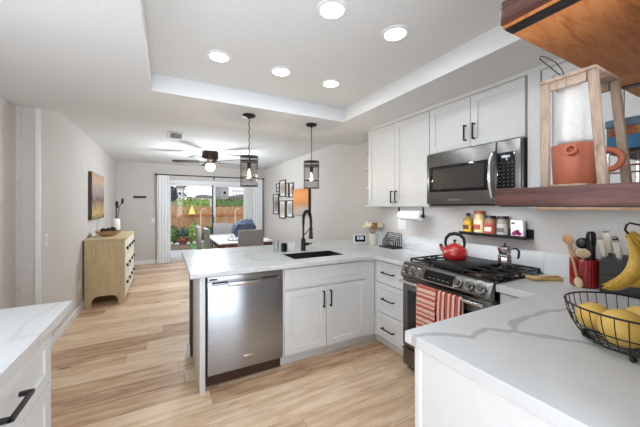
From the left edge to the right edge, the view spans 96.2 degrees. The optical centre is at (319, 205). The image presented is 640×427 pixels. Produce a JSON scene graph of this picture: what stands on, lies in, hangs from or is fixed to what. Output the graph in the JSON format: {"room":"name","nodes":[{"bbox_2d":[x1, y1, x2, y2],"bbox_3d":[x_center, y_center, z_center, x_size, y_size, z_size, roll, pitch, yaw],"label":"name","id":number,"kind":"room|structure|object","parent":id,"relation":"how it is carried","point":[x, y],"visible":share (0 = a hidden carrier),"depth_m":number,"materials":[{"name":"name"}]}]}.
{"room":"kitchen","nodes":[
{"label":"kitchen","id":0,"kind":"room"},
{"bbox_2d":[0,96,21,308],"bbox_3d":[-1.366,0.170,-0.035,0.159,2.500,6.030,0,0,-28],"label":"wall","id":1,"kind":"structure","parent":0,"point":[10,114],"depth_m":2.47,"materials":[{"name":"grey paint"}]},
{"bbox_2d":[22,106,115,336],"bbox_3d":[-3.729,0.170,4.666,0.120,2.500,4.690,0,0,-28],"label":"wall","id":2,"kind":"structure","parent":0,"point":[68,154],"depth_m":3.15,"materials":[{"name":"beige paint"}]},
{"bbox_2d":[35,108,40,304],"bbox_3d":[-2.579,0.265,2.627,0.034,2.310,0.032,0,0,-28],"label":"trim","id":3,"kind":"structure","parent":2,"relation":"attached to","point":[37,110],"depth_m":2.61,"materials":[{"name":"white paint"}]},
{"bbox_2d":[51,300,83,347],"bbox_3d":[-3.643,1.374,4.650,0.016,0.092,4.520,0,0,-28],"label":"baseboard","id":4,"kind":"structure","parent":2,"relation":"attached to","point":[66,324],"depth_m":3.29,"materials":[{"name":"white paint"}]},
{"bbox_2d":[88,171,103,219],"bbox_3d":[-3.638,-0.147,4.678,0.048,0.725,0.915,0,0,-28],"label":"canvas painting","id":5,"kind":"object","parent":2,"relation":"attached to","point":[95,181],"visible":1,"depth_m":4.48,"materials":[{"name":"paint"}]},
{"bbox_2d":[116,161,262,260],"bbox_3d":[-3.215,0.170,7.535,3.500,2.500,0.120,0,0,-28],"label":"wall","id":6,"kind":"structure","parent":0,"point":[132,178],"depth_m":6.94,"materials":[{"name":"beige paint"}]},
{"bbox_2d":[134,260,156,264],"bbox_3d":[-4.294,1.374,6.879,0.942,0.092,0.016,0,0,-28],"label":"baseboard","id":7,"kind":"structure","parent":6,"relation":"attached to","point":[146,261],"depth_m":6.92,"materials":[{"name":"white paint"}]},
{"bbox_2d":[155,173,263,179],"bbox_3d":[-2.813,-0.726,7.612,2.712,0.111,0.125,0,0,-28],"label":"curtain rod","id":8,"kind":"object","parent":6,"relation":"attached to","point":[155,173],"visible":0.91,"depth_m":7.40,"materials":[{"name":"black metal"}]},
{"bbox_2d":[157,175,168,263],"bbox_3d":[-3.820,0.333,6.991,0.263,2.145,0.057,0,0,-28],"label":"curtain","id":9,"kind":"object","parent":8,"relation":"hanging from","point":[162,180],"visible":1,"depth_m":6.98,"materials":[{"name":"white fabric"}]},
{"bbox_2d":[253,179,262,228],"bbox_3d":[-1.745,0.333,8.105,0.271,2.145,0.056,0,0,-28],"label":"curtain","id":10,"kind":"object","parent":8,"relation":"hanging from","point":[257,191],"visible":0.59,"depth_m":8.10,"materials":[{"name":"white fabric"}]},
{"bbox_2d":[169,180,253,261],"bbox_3d":[-2.840,0.390,7.725,2.300,2.060,0.100,0,0,-28],"label":"door","id":11,"kind":"structure","parent":6,"relation":"in","point":[248,209],"depth_m":7.69,"materials":[{"name":"white paint"}]},
{"bbox_2d":[189,278,192,356],"bbox_3d":[-0.240,0.982,3.279,2.278,0.877,0.115,0,0,-28],"label":"wall","id":12,"kind":"structure","parent":0,"point":[191,280],"depth_m":2.69,"materials":[{"name":"grey paint"}]},
{"bbox_2d":[51,261,414,426],"bbox_3d":[-0.779,1.470,2.827,4.100,0.100,10.720,0,0,-28],"label":"floor","id":13,"kind":"structure","parent":0,"point":[127,364],"depth_m":2.31,"materials":[{"name":"brown wood"}]},
{"bbox_2d":[0,333,50,426],"bbox_3d":[-1.149,0.986,0.459,0.758,0.868,1.535,0,0,-28],"label":"base cabinet","id":14,"kind":"object","parent":13,"relation":"on","point":[25,398],"visible":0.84,"depth_m":1.10,"materials":[{"name":"white paint"}]},
{"bbox_2d":[0,300,72,388],"bbox_3d":[-1.219,0.528,0.563,0.742,0.045,1.805,0,0,-28],"label":"countertop","id":15,"kind":"structure","parent":14,"relation":"on","point":[23,329],"depth_m":1.18,"materials":[{"name":"white stone"}]},
{"bbox_2d":[84,231,134,307],"bbox_3d":[-3.373,0.948,4.698,0.502,0.945,1.400,0,0,-28],"label":"dresser","id":16,"kind":"object","parent":13,"relation":"on","point":[109,268],"visible":0.97,"depth_m":4.11,"materials":[{"name":"wood"}]},
{"bbox_2d":[94,230,121,235],"bbox_3d":[-3.297,0.433,4.473,0.350,0.084,0.350,0,0,-28],"label":"wooden bowl","id":17,"kind":"object","parent":16,"relation":"on","point":[106,233],"visible":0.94,"depth_m":4.37,"materials":[{"name":"brown wood"}]},
{"bbox_2d":[111,198,123,229],"bbox_3d":[-3.487,0.173,4.923,0.199,0.605,0.143,0,0,29],"label":"ceramic vase","id":18,"kind":"object","parent":16,"relation":"on","point":[115,222],"visible":0.87,"depth_m":4.90,"materials":[{"name":"white ceramic"}]},
{"bbox_2d":[193,278,204,393],"bbox_3d":[-1.031,0.982,2.433,0.040,0.877,0.613,0,0,-28],"label":"peninsula end panel","id":19,"kind":"object","parent":13,"relation":"on","point":[198,284],"visible":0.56,"depth_m":2.17,"materials":[{"name":"white paint"}]},
{"bbox_2d":[195,226,202,249],"bbox_3d":[-2.295,0.921,5.941,0.507,1.002,0.450,0,0,-28],"label":"dining chair","id":20,"kind":"object","parent":13,"relation":"on","point":[197,228],"visible":0.21,"depth_m":5.66,"materials":[{"name":"grey fabric"}]},
{"bbox_2d":[203,227,210,248],"bbox_3d":[-1.913,0.921,5.408,0.507,1.002,0.450,0,0,-28],"label":"dining chair","id":21,"kind":"object","parent":13,"relation":"on","point":[206,232],"visible":0.17,"depth_m":5.13,"materials":[{"name":"grey fabric"}]},
{"bbox_2d":[213,223,232,248],"bbox_3d":[-2.226,0.921,6.708,0.450,1.002,0.507,0,0,-28],"label":"dining chair","id":22,"kind":"object","parent":13,"relation":"on","point":[218,228],"visible":0.3,"depth_m":6.85,"materials":[{"name":"grey fabric"}]},
{"bbox_2d":[210,234,273,247],"bbox_3d":[-1.715,1.040,5.946,1.000,0.760,1.700,0,0,-28],"label":"dining table","id":23,"kind":"object","parent":13,"relation":"on","point":[218,240],"visible":0.19,"depth_m":5.41,"materials":[{"name":"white wood"}]},
{"bbox_2d":[231,219,255,236],"bbox_3d":[-1.549,0.462,5.827,0.494,0.392,0.344,0,0,-28],"label":"fabric bag","id":24,"kind":"object","parent":23,"relation":"on","point":[245,224],"visible":0.57,"depth_m":5.70,"materials":[{"name":"blue fabric"}]},
{"bbox_2d":[205,269,281,386],"bbox_3d":[-0.732,0.986,2.590,0.616,0.868,0.603,0,0,-28],"label":"dishwasher","id":25,"kind":"object","parent":13,"relation":"on","point":[243,312],"visible":0.94,"depth_m":2.31,"materials":[{"name":"silver metal"}]},
{"bbox_2d":[238,229,263,246],"bbox_3d":[-1.297,0.921,5.167,0.450,1.002,0.507,0,0,-28],"label":"dining chair","id":26,"kind":"object","parent":13,"relation":"on","point":[246,238],"visible":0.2,"depth_m":4.95,"materials":[{"name":"grey fabric"}]},
{"bbox_2d":[280,259,374,364],"bbox_3d":[0.025,0.982,2.979,1.070,0.876,0.634,0,0,-28],"label":"base cabinet","id":27,"kind":"object","parent":13,"relation":"on","point":[327,307],"visible":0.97,"depth_m":2.69,"materials":[{"name":"white paint"}]},
{"bbox_2d":[375,259,403,355],"bbox_3d":[0.881,0.982,2.921,0.594,0.876,0.545,0,0,-28],"label":"base cabinet","id":28,"kind":"object","parent":13,"relation":"on","point":[388,287],"visible":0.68,"depth_m":2.77,"materials":[{"name":"white paint"}]},
{"bbox_2d":[182,239,442,279],"bbox_3d":[-0.125,0.524,3.015,2.322,0.036,1.668,0,0,-28],"label":"countertop","id":29,"kind":"structure","parent":28,"relation":"on","point":[205,263],"depth_m":2.79,"materials":[{"name":"white stone"}]},
{"bbox_2d":[301,210,312,250],"bbox_3d":[-0.108,0.275,3.163,0.141,0.462,0.244,0,0,-28],"label":"faucet","id":30,"kind":"object","parent":29,"relation":"on","point":[304,243],"visible":1,"depth_m":3.20,"materials":[{"name":"black metal"}]},
{"bbox_2d":[283,250,343,258],"bbox_3d":[-0.068,0.615,2.982,0.568,0.211,0.328,0,0,-28],"label":"sink","id":31,"kind":"object","parent":29,"relation":"in","point":[328,252],"visible":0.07,"depth_m":3.13,"materials":[{"name":"black metal"}]},
{"bbox_2d":[353,234,366,243],"bbox_3d":[0.524,0.444,3.775,0.170,0.125,0.060,0,0,-8],"label":"clock","id":32,"kind":"object","parent":29,"relation":"on","point":[359,238],"visible":0.99,"depth_m":3.76,"materials":[{"name":"white paint"}]},
{"bbox_2d":[362,222,382,244],"bbox_3d":[0.690,0.359,3.728,0.249,0.295,0.291,0,0,-28],"label":"flower vase","id":33,"kind":"object","parent":29,"relation":"on","point":[368,225],"visible":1,"depth_m":3.67,"materials":[{"name":"beige ceramic"}]},
{"bbox_2d":[379,232,401,249],"bbox_3d":[0.842,0.416,3.433,0.130,0.179,0.255,0,0,-28],"label":"rack","id":34,"kind":"object","parent":29,"relation":"on","point":[388,240],"visible":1,"depth_m":3.40,"materials":[{"name":"black metal"}]},
{"bbox_2d":[399,254,542,370],"bbox_3d":[1.156,0.939,2.305,0.698,0.963,0.794,0,0,-28],"label":"range","id":35,"kind":"object","parent":13,"relation":"on","point":[474,279],"visible":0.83,"depth_m":2.18,"materials":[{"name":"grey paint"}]},
{"bbox_2d":[416,284,436,327],"bbox_3d":[0.822,0.794,2.204,0.049,0.341,0.183,0,0,-28],"label":"towel","id":36,"kind":"object","parent":35,"relation":"hanging from","point":[426,296],"visible":0.8,"depth_m":2.19,"materials":[{"name":"red fabric"}]},
{"bbox_2d":[436,290,463,321],"bbox_3d":[0.915,0.802,2.033,0.049,0.356,0.193,0,0,-28],"label":"towel","id":37,"kind":"object","parent":35,"relation":"hanging from","point":[448,305],"visible":0.62,"depth_m":2.02,"materials":[{"name":"red fabric"}]},
{"bbox_2d":[439,232,467,260],"bbox_3d":[1.165,0.344,2.481,0.204,0.235,0.204,0,0,-13],"label":"kettle","id":38,"kind":"object","parent":35,"relation":"on","point":[453,251],"visible":1,"depth_m":2.43,"materials":[{"name":"red metal"}]},
{"bbox_2d":[411,259,542,282],"bbox_3d":[1.218,0.499,2.339,0.557,0.012,0.794,0,0,-28],"label":"cooktop","id":39,"kind":"object","parent":35,"relation":"in","point":[514,277],"depth_m":2.11,"materials":[{"name":"black metal"}]},
{"bbox_2d":[497,243,519,266],"bbox_3d":[1.442,0.375,2.208,0.143,0.176,0.099,0,0,10],"label":"moka pot","id":40,"kind":"object","parent":35,"relation":"on","point":[504,256],"visible":1,"depth_m":2.17,"materials":[{"name":"metal"}]},
{"bbox_2d":[415,347,553,426],"bbox_3d":[0.975,0.986,1.090,1.035,0.868,0.699,0,0,-28],"label":"base cabinet","id":41,"kind":"object","parent":13,"relation":"on","point":[444,396],"visible":0.22,"depth_m":0.97,"materials":[{"name":"white paint"}]},
{"bbox_2d":[405,274,639,426],"bbox_3d":[1.174,0.528,1.331,1.626,0.045,0.941,0,0,-28],"label":"countertop","id":42,"kind":"structure","parent":41,"relation":"on","point":[529,351],"depth_m":0.97,"materials":[{"name":"white stone"}]},
{"bbox_2d":[525,275,563,280],"bbox_3d":[1.520,0.495,1.958,0.217,0.022,0.111,0,0,4],"label":"spoon rest","id":43,"kind":"object","parent":42,"relation":"on","point":[531,277],"visible":0.98,"depth_m":1.93,"materials":[{"name":"yellow wood"}]},
{"bbox_2d":[569,257,599,288],"bbox_3d":[1.664,0.420,1.806,0.146,0.172,0.146,0,0,-28],"label":"utensil crock","id":44,"kind":"object","parent":42,"relation":"on","point":[587,270],"visible":0.73,"depth_m":1.75,"materials":[{"name":"red ceramic"}]},
{"bbox_2d":[563,234,577,258],"bbox_3d":[1.633,0.336,1.833,0.128,0.304,0.020,0,0,31],"label":"wooden spoon","id":45,"kind":"object","parent":44,"relation":"in","point":[568,239],"visible":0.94,"depth_m":1.84,"materials":[{"name":"brown wood"}]},
{"bbox_2d":[563,234,573,244],"bbox_3d":[1.601,0.219,1.852,0.054,0.070,0.019,0,0,39],"label":"bowl","id":46,"kind":"object","parent":45,"relation":"on","point":[568,239],"depth_m":1.85,"materials":[{"name":"brown wood"}]},
{"bbox_2d":[567,245,582,287],"bbox_3d":[1.573,0.376,1.775,0.025,0.254,0.090,0,0,-12],"label":"wooden spoon","id":47,"kind":"object","parent":44,"relation":"in","point":[578,281],"visible":1,"depth_m":1.76,"materials":[{"name":"brown wood"}]},
{"bbox_2d":[574,277,582,287],"bbox_3d":[1.578,0.470,1.751,0.023,0.066,0.044,0,0,-28],"label":"bowl","id":48,"kind":"object","parent":47,"relation":"on","point":[578,281],"depth_m":1.75,"materials":[{"name":"brown wood"}]},
{"bbox_2d":[575,238,585,248],"bbox_3d":[1.673,0.347,1.834,0.073,0.280,0.069,0,0,-28],"label":"ladle","id":49,"kind":"object","parent":44,"relation":"in","point":[580,243],"visible":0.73,"depth_m":1.83,"materials":[{"name":"black plastic"}]},
{"bbox_2d":[575,249,590,259],"bbox_3d":[1.648,0.376,1.786,0.097,0.223,0.072,0,0,-28],"label":"wooden spoon","id":50,"kind":"object","parent":44,"relation":"in","point":[582,253],"visible":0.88,"depth_m":1.77,"materials":[{"name":"brown wood"}]},
{"bbox_2d":[585,231,596,260],"bbox_3d":[1.688,0.323,1.787,0.052,0.326,0.052,0,0,-28],"label":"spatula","id":51,"kind":"object","parent":44,"relation":"in","point":[590,239],"visible":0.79,"depth_m":1.77,"materials":[{"name":"black plastic"}]},
{"bbox_2d":[563,222,639,362],"bbox_3d":[1.178,0.287,1.046,0.542,0.436,0.387,0,0,-28],"label":"fruit basket","id":52,"kind":"object","parent":42,"relation":"on","point":[633,358],"visible":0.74,"depth_m":1.01,"materials":[{"name":"black metal"}]},
{"bbox_2d":[575,302,607,330],"bbox_3d":[1.062,0.430,1.114,0.108,0.103,0.108,0,0,-28],"label":"grapefruit","id":53,"kind":"object","parent":52,"relation":"in","point":[593,306],"visible":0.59,"depth_m":1.09,"materials":[{"name":"yellow food"}]},
{"bbox_2d":[597,309,639,348],"bbox_3d":[1.048,0.424,0.992,0.132,0.125,0.132,0,0,-28],"label":"grapefruit","id":54,"kind":"object","parent":52,"relation":"in","point":[621,327],"visible":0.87,"depth_m":0.96,"materials":[{"name":"yellow food"}]},
{"bbox_2d":[600,234,639,290],"bbox_3d":[1.262,0.237,1.201,0.178,0.234,0.056,0,0,2],"label":"banana","id":55,"kind":"object","parent":52,"relation":"hanging from","point":[630,274],"visible":1,"depth_m":1.19,"materials":[{"name":"yellow food"}]},
{"bbox_2d":[625,306,639,315],"bbox_3d":[1.178,0.427,1.041,0.124,0.118,0.124,0,0,-28],"label":"grapefruit","id":56,"kind":"object","parent":52,"relation":"in","point":[635,309],"visible":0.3,"depth_m":1.04,"materials":[{"name":"yellow food"}]},
{"bbox_2d":[630,231,639,287],"bbox_3d":[1.347,0.222,1.191,0.177,0.234,0.056,0,0,1],"label":"banana","id":57,"kind":"object","parent":52,"relation":"hanging from","point":[636,235],"visible":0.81,"depth_m":1.18,"materials":[{"name":"yellow food"}]},
{"bbox_2d":[599,254,639,298],"bbox_3d":[1.769,0.401,1.637,0.194,0.210,0.212,0,0,-28],"label":"knife block","id":58,"kind":"object","parent":42,"relation":"on","point":[610,268],"visible":0.47,"depth_m":1.65,"materials":[{"name":"black plastic"}]},
{"bbox_2d":[597,237,607,258],"bbox_3d":[1.668,0.257,1.694,0.056,0.139,0.033,0,0,-28],"label":"knife","id":59,"kind":"object","parent":58,"relation":"on","point":[601,242],"visible":0.97,"depth_m":1.69,"materials":[{"name":"metal"}]},
{"bbox_2d":[602,231,613,257],"bbox_3d":[1.708,0.229,1.700,0.075,0.160,0.029,0,0,-19],"label":"knife","id":60,"kind":"object","parent":58,"relation":"on","point":[607,239],"visible":1,"depth_m":1.69,"materials":[{"name":"metal"}]},
{"bbox_2d":[612,240,622,260],"bbox_3d":[1.700,0.262,1.638,0.053,0.129,0.032,0,0,-28],"label":"knife","id":61,"kind":"object","parent":58,"relation":"on","point":[616,243],"visible":0.97,"depth_m":1.63,"materials":[{"name":"metal"}]},
{"bbox_2d":[500,293,520,303],"bbox_3d":[1.457,0.986,1.849,0.594,0.868,0.282,0,0,-28],"label":"base cabinet","id":62,"kind":"object","parent":13,"relation":"on","point":[504,298],"visible":0.08,"depth_m":1.81,"materials":[{"name":"white paint"}]},
{"bbox_2d":[0,0,559,169],"bbox_3d":[-0.810,-1.084,2.885,3.900,0.112,10.750,0,0,-28],"label":"ceiling","id":63,"kind":"structure","parent":0,"point":[259,36],"depth_m":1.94,"materials":[{"name":"white paint"}]},
{"bbox_2d":[168,131,183,138],"bbox_3d":[-2.108,-1.024,4.203,0.200,0.012,0.400,0,0,-28],"label":"ceiling vent","id":64,"kind":"object","parent":63,"relation":"in","point":[175,135],"visible":1,"depth_m":4.18,"materials":[{"name":"white metal"}]},
{"bbox_2d":[172,151,239,170],"bbox_3d":[-2.134,-0.845,5.550,1.294,0.370,1.260,0,0,-28],"label":"ceiling fan","id":65,"kind":"object","parent":63,"relation":"hanging from","point":[210,157],"visible":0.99,"depth_m":5.41,"materials":[{"name":"black metal"}]},
{"bbox_2d":[206,50,231,62],"bbox_3d":[-0.696,-1.024,1.977,0.168,0.008,0.168,0,0,-28],"label":"recessed light","id":66,"kind":"object","parent":63,"relation":"in","point":[219,56],"visible":1,"depth_m":1.97,"materials":[{"name":"white paint"}]},
{"bbox_2d":[240,113,257,186],"bbox_3d":[-0.697,-0.537,2.821,0.168,0.704,0.168,0,0,-28],"label":"pendant light","id":67,"kind":"object","parent":63,"relation":"hanging from","point":[249,116],"visible":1,"depth_m":2.78,"materials":[{"name":"black metal"}]},
{"bbox_2d":[270,66,291,76],"bbox_3d":[-0.299,-1.024,2.198,0.168,0.008,0.168,0,0,-28],"label":"recessed light","id":68,"kind":"object","parent":63,"relation":"in","point":[281,71],"visible":1,"depth_m":2.19,"materials":[{"name":"white paint"}]},
{"bbox_2d":[304,123,318,188],"bbox_3d":[-0.094,-0.537,3.144,0.168,0.704,0.168,0,0,-28],"label":"pendant light","id":69,"kind":"object","parent":63,"relation":"hanging from","point":[309,166],"visible":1,"depth_m":3.09,"materials":[{"name":"black metal"}]},
{"bbox_2d":[321,79,340,87],"bbox_3d":[0.092,-1.024,2.413,0.168,0.008,0.168,0,0,-28],"label":"recessed light","id":70,"kind":"object","parent":63,"relation":"in","point":[329,83],"visible":1,"depth_m":2.40,"materials":[{"name":"white paint"}]},
{"bbox_2d":[316,0,347,19],"bbox_3d":[0.063,-1.024,1.505,0.168,0.008,0.168,0,0,-28],"label":"recessed light","id":71,"kind":"object","parent":63,"relation":"in","point":[326,9],"visible":1,"depth_m":1.50,"materials":[{"name":"white paint"}]},
{"bbox_2d":[381,25,409,41],"bbox_3d":[0.448,-1.024,1.714,0.168,0.008,0.168,0,0,-28],"label":"recessed light","id":72,"kind":"object","parent":63,"relation":"in","point":[393,33],"visible":1,"depth_m":1.70,"materials":[{"name":"white paint"}]},
{"bbox_2d":[263,142,639,274],"bbox_3d":[0.862,0.170,3.765,0.120,2.500,10.620,0,0,-28],"label":"wall","id":73,"kind":"structure","parent":0,"point":[339,211],"depth_m":4.05,"materials":[{"name":"beige paint"}]},
{"bbox_2d":[273,194,278,213],"bbox_3d":[-1.119,-0.035,7.298,0.030,0.510,0.400,0,0,-28],"label":"framed picture","id":74,"kind":"object","parent":73,"relation":"attached to","point":[275,196],"visible":0.96,"depth_m":7.28,"materials":[{"name":"brown wood"}]},
{"bbox_2d":[279,200,285,218],"bbox_3d":[-0.901,0.095,6.893,0.030,0.430,0.400,0,0,-28],"label":"framed picture","id":75,"kind":"object","parent":73,"relation":"attached to","point":[282,204],"visible":0.99,"depth_m":6.89,"materials":[{"name":"brown wood"}]},
{"bbox_2d":[279,179,285,196],"bbox_3d":[-0.894,-0.410,6.880,0.030,0.400,0.390,0,0,-28],"label":"framed picture","id":76,"kind":"object","parent":73,"relation":"attached to","point":[282,183],"visible":0.99,"depth_m":6.89,"materials":[{"name":"brown wood"}]},
{"bbox_2d":[286,200,293,217],"bbox_3d":[-0.679,0.075,6.479,0.030,0.390,0.380,0,0,-28],"label":"framed picture","id":77,"kind":"object","parent":73,"relation":"attached to","point":[289,203],"visible":0.9,"depth_m":6.50,"materials":[{"name":"brown wood"}]},
{"bbox_2d":[293,189,310,215],"bbox_3d":[-0.381,-0.070,5.896,0.056,0.540,0.750,0,0,-28],"label":"canvas painting","id":78,"kind":"object","parent":73,"relation":"attached to","point":[301,197],"visible":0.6,"depth_m":5.83,"materials":[{"name":"orange paint"}]},
{"bbox_2d":[366,111,454,206],"bbox_3d":[0.873,-0.427,3.198,0.391,0.885,1.130,0,0,-28],"label":"upper cabinet","id":79,"kind":"object","parent":73,"relation":"attached to","point":[397,152],"visible":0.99,"depth_m":2.96,"materials":[{"name":"white paint"}]},
{"bbox_2d":[397,207,424,220],"bbox_3d":[0.967,0.086,3.063,0.096,0.141,0.352,0,0,-28],"label":"paper towel","id":80,"kind":"object","parent":79,"relation":"attached to","point":[403,215],"visible":0.99,"depth_m":3.00,"materials":[{"name":"white paper"}]},
{"bbox_2d":[430,76,527,154],"bbox_3d":[1.330,-0.666,2.347,0.391,0.408,0.794,0,0,-28],"label":"upper cabinet","id":81,"kind":"object","parent":73,"relation":"attached to","point":[499,113],"visible":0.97,"depth_m":2.19,"materials":[{"name":"white paint"}]},
{"bbox_2d":[427,137,527,205],"bbox_3d":[1.295,-0.227,2.325,0.460,0.457,0.783,0,0,-28],"label":"microwave","id":82,"kind":"object","parent":81,"relation":"attached to","point":[471,176],"visible":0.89,"depth_m":2.18,"materials":[{"name":"silver metal"}]},
{"bbox_2d":[374,231,600,277],"bbox_3d":[1.416,0.423,2.581,0.022,0.163,2.911,0,0,-28],"label":"backsplash","id":83,"kind":"structure","parent":73,"relation":"attached to","point":[549,263],"depth_m":2.45,"materials":[{"name":"white stone"}]},
{"bbox_2d":[459,226,533,239],"bbox_3d":[1.456,0.223,2.418,0.106,0.075,0.565,0,0,-28],"label":"ledge","id":84,"kind":"object","parent":73,"relation":"attached to","point":[529,233],"visible":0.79,"depth_m":2.28,"materials":[{"name":"black metal"}]},
{"bbox_2d":[463,213,472,231],"bbox_3d":[1.347,0.159,2.616,0.083,0.185,0.080,0,0,-28],"label":"spice jar","id":85,"kind":"object","parent":84,"relation":"on","point":[467,221],"visible":0.92,"depth_m":2.59,"materials":[{"name":"yellow plastic"}]},
{"bbox_2d":[474,211,484,232],"bbox_3d":[1.398,0.149,2.520,0.089,0.205,0.086,0,0,-28],"label":"spice jar","id":86,"kind":"object","parent":84,"relation":"on","point":[479,217],"visible":0.92,"depth_m":2.48,"materials":[{"name":"beige glass"}]},
{"bbox_2d":[484,216,495,233],"bbox_3d":[1.444,0.169,2.435,0.089,0.165,0.086,0,0,-28],"label":"spice jar","id":87,"kind":"object","parent":84,"relation":"on","point":[490,221],"visible":0.91,"depth_m":2.40,"materials":[{"name":"red glass"}]},
{"bbox_2d":[496,216,508,234],"bbox_3d":[1.492,0.169,2.344,0.089,0.165,0.086,0,0,-28],"label":"spice jar","id":88,"kind":"object","parent":84,"relation":"on","point":[502,226],"visible":0.92,"depth_m":2.31,"materials":[{"name":"grey glass"}]},
{"bbox_2d":[511,220,525,236],"bbox_3d":[1.548,0.181,2.242,0.045,0.140,0.093,0,0,-28],"label":"packet","id":89,"kind":"object","parent":84,"relation":"on","point":[518,227],"visible":0.88,"depth_m":2.22,"materials":[{"name":"white cardboard"}]},
{"bbox_2d":[528,61,639,207],"bbox_3d":[1.746,-0.427,1.606,0.359,0.885,0.880,0,0,-28],"label":"upper cabinet","id":90,"kind":"object","parent":73,"relation":"attached to","point":[631,103],"visible":0.23,"depth_m":1.80,"materials":[{"name":"white paint"}]},
{"bbox_2d":[367,58,565,131],"bbox_3d":[1.332,-0.879,2.353,0.381,0.019,2.588,0,0,-28],"label":"crown molding","id":91,"kind":"structure","parent":90,"relation":"attached to","point":[560,60],"depth_m":2.19,"materials":[{"name":"white paint"}]},
{"bbox_3d":[1.430,0.265,0.867,1.620,2.310,0.115,0,0,-28],"label":"wall","id":92,"kind":"structure","parent":0,"visible":0},
{"bbox_2d":[495,182,639,209],"bbox_3d":[1.119,-0.014,0.938,1.340,0.058,0.299,0,0,-28],"label":"wooden shelf","id":93,"kind":"object","parent":92,"relation":"attached to","point":[611,196],"visible":1,"depth_m":0.62,"materials":[{"name":"red wood"}]},
{"bbox_2d":[540,64,631,186],"bbox_3d":[0.679,-0.184,0.738,0.160,0.282,0.135,0,0,-28],"label":"stand","id":94,"kind":"object","parent":93,"relation":"on","point":[600,80],"visible":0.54,"depth_m":0.72,"materials":[{"name":"brown wood"}]},
{"bbox_2d":[539,56,592,144],"bbox_3d":[0.650,-0.295,0.766,0.077,0.278,0.129,0,0,-28],"label":"filter","id":95,"kind":"object","parent":94,"relation":"hanging from","point":[573,119],"visible":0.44,"depth_m":0.72,"materials":[{"name":"white fabric"}]},
{"bbox_2d":[551,141,625,184],"bbox_3d":[0.675,-0.105,0.740,0.126,0.102,0.103,0,0,8],"label":"clay pot","id":96,"kind":"object","parent":94,"relation":"in","point":[571,163],"visible":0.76,"depth_m":0.71,"materials":[{"name":"ceramic"}]},
{"bbox_2d":[607,149,639,182],"bbox_3d":[0.997,-0.100,0.844,0.251,0.112,0.151,0,0,-28],"label":"wire rack","id":97,"kind":"object","parent":93,"relation":"on","point":[634,155],"visible":0.5,"depth_m":0.85,"materials":[{"name":"metal"}]},
{"bbox_2d":[605,115,639,153],"bbox_3d":[0.995,-0.204,0.833,0.226,0.096,0.183,0,0,-28],"label":"tin box","id":98,"kind":"object","parent":97,"relation":"on","point":[633,122],"visible":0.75,"depth_m":0.81,"materials":[{"name":"blue metal"}]},
{"bbox_2d":[500,0,639,97],"bbox_3d":[1.120,-0.493,0.936,1.340,0.061,0.295,0,0,-28],"label":"wooden shelf","id":99,"kind":"object","parent":92,"relation":"attached to","point":[583,33],"visible":0.91,"depth_m":0.77,"materials":[{"name":"red wood"}]},
{"label":"outside","id":100,"kind":"structure","parent":0,"visible":0},
{"bbox_2d":[171,240,203,250],"bbox_3d":[-6.190,1.625,28.455,44.000,0.110,34.000,0,0,-28],"label":"ground","id":101,"kind":"structure","parent":100,"point":[184,246],"depth_m":10.73,"materials":[{"name":"soil"}]},
{"bbox_2d":[171,225,178,242],"bbox_3d":[-6.059,1.228,11.845,0.513,0.904,0.629,0,0,9],"label":"shrub","id":102,"kind":"object","parent":101,"relation":"on","point":[174,233],"visible":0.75,"depth_m":11.74,"materials":[{"name":"green plant"}]},
{"bbox_2d":[171,186,180,200],"bbox_3d":[-11.124,0.011,21.289,1.501,3.282,1.601,0,0,-28],"label":"tree","id":103,"kind":"object","parent":101,"relation":"on","point":[174,194],"visible":0.12,"depth_m":21.16,"materials":[{"name":"green plant"}]},
{"bbox_2d":[175,186,187,199],"bbox_3d":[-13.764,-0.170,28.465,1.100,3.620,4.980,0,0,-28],"label":"house","id":104,"kind":"structure","parent":101,"relation":"on","point":[182,190],"depth_m":27.00,"materials":[{"name":"paint"}]},
{"bbox_2d":[177,226,188,241],"bbox_3d":[-5.767,1.294,12.018,0.553,0.852,0.682,0,0,-28],"label":"shrub","id":105,"kind":"object","parent":101,"relation":"on","point":[182,232],"visible":0.56,"depth_m":11.96,"materials":[{"name":"green plant"}]},
{"bbox_2d":[174,198,209,227],"bbox_3d":[-6.178,0.657,13.914,1.630,2.051,0.968,0,0,-28],"label":"clipped hedge","id":106,"kind":"object","parent":101,"relation":"on","point":[182,202],"visible":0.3,"depth_m":13.62,"materials":[{"name":"green plant"}]},
{"bbox_2d":[186,222,202,242],"bbox_3d":[-5.308,1.195,12.203,0.628,1.051,0.676,0,0,32],"label":"shrub","id":107,"kind":"object","parent":101,"relation":"on","point":[191,231],"visible":0.65,"depth_m":12.04,"materials":[{"name":"green plant"}]},
{"bbox_2d":[187,195,217,206],"bbox_3d":[-12.459,0.280,30.198,2.900,2.720,3.100,0,0,-28],"label":"house","id":108,"kind":"structure","parent":101,"relation":"on","point":[197,197],"depth_m":28.85,"materials":[{"name":"white paint"}]},
{"bbox_2d":[171,206,242,241],"bbox_3d":[-4.370,0.820,13.476,13.043,1.640,0.151,0,0,-28],"label":"wooden fence","id":109,"kind":"object","parent":101,"relation":"on","point":[223,214],"visible":0.12,"depth_m":12.94,"materials":[{"name":"brown wood"}]},
{"bbox_2d":[216,185,228,199],"bbox_3d":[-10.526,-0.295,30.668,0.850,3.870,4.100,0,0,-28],"label":"house","id":110,"kind":"structure","parent":101,"relation":"on","point":[221,192],"depth_m":28.98,"materials":[{"name":"paint"}]},
{"bbox_2d":[216,198,242,221],"bbox_3d":[-4.627,0.658,14.758,1.669,2.088,0.985,0,0,-28],"label":"clipped hedge","id":111,"kind":"object","parent":101,"relation":"on","point":[219,202],"visible":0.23,"depth_m":14.45,"materials":[{"name":"green plant"}]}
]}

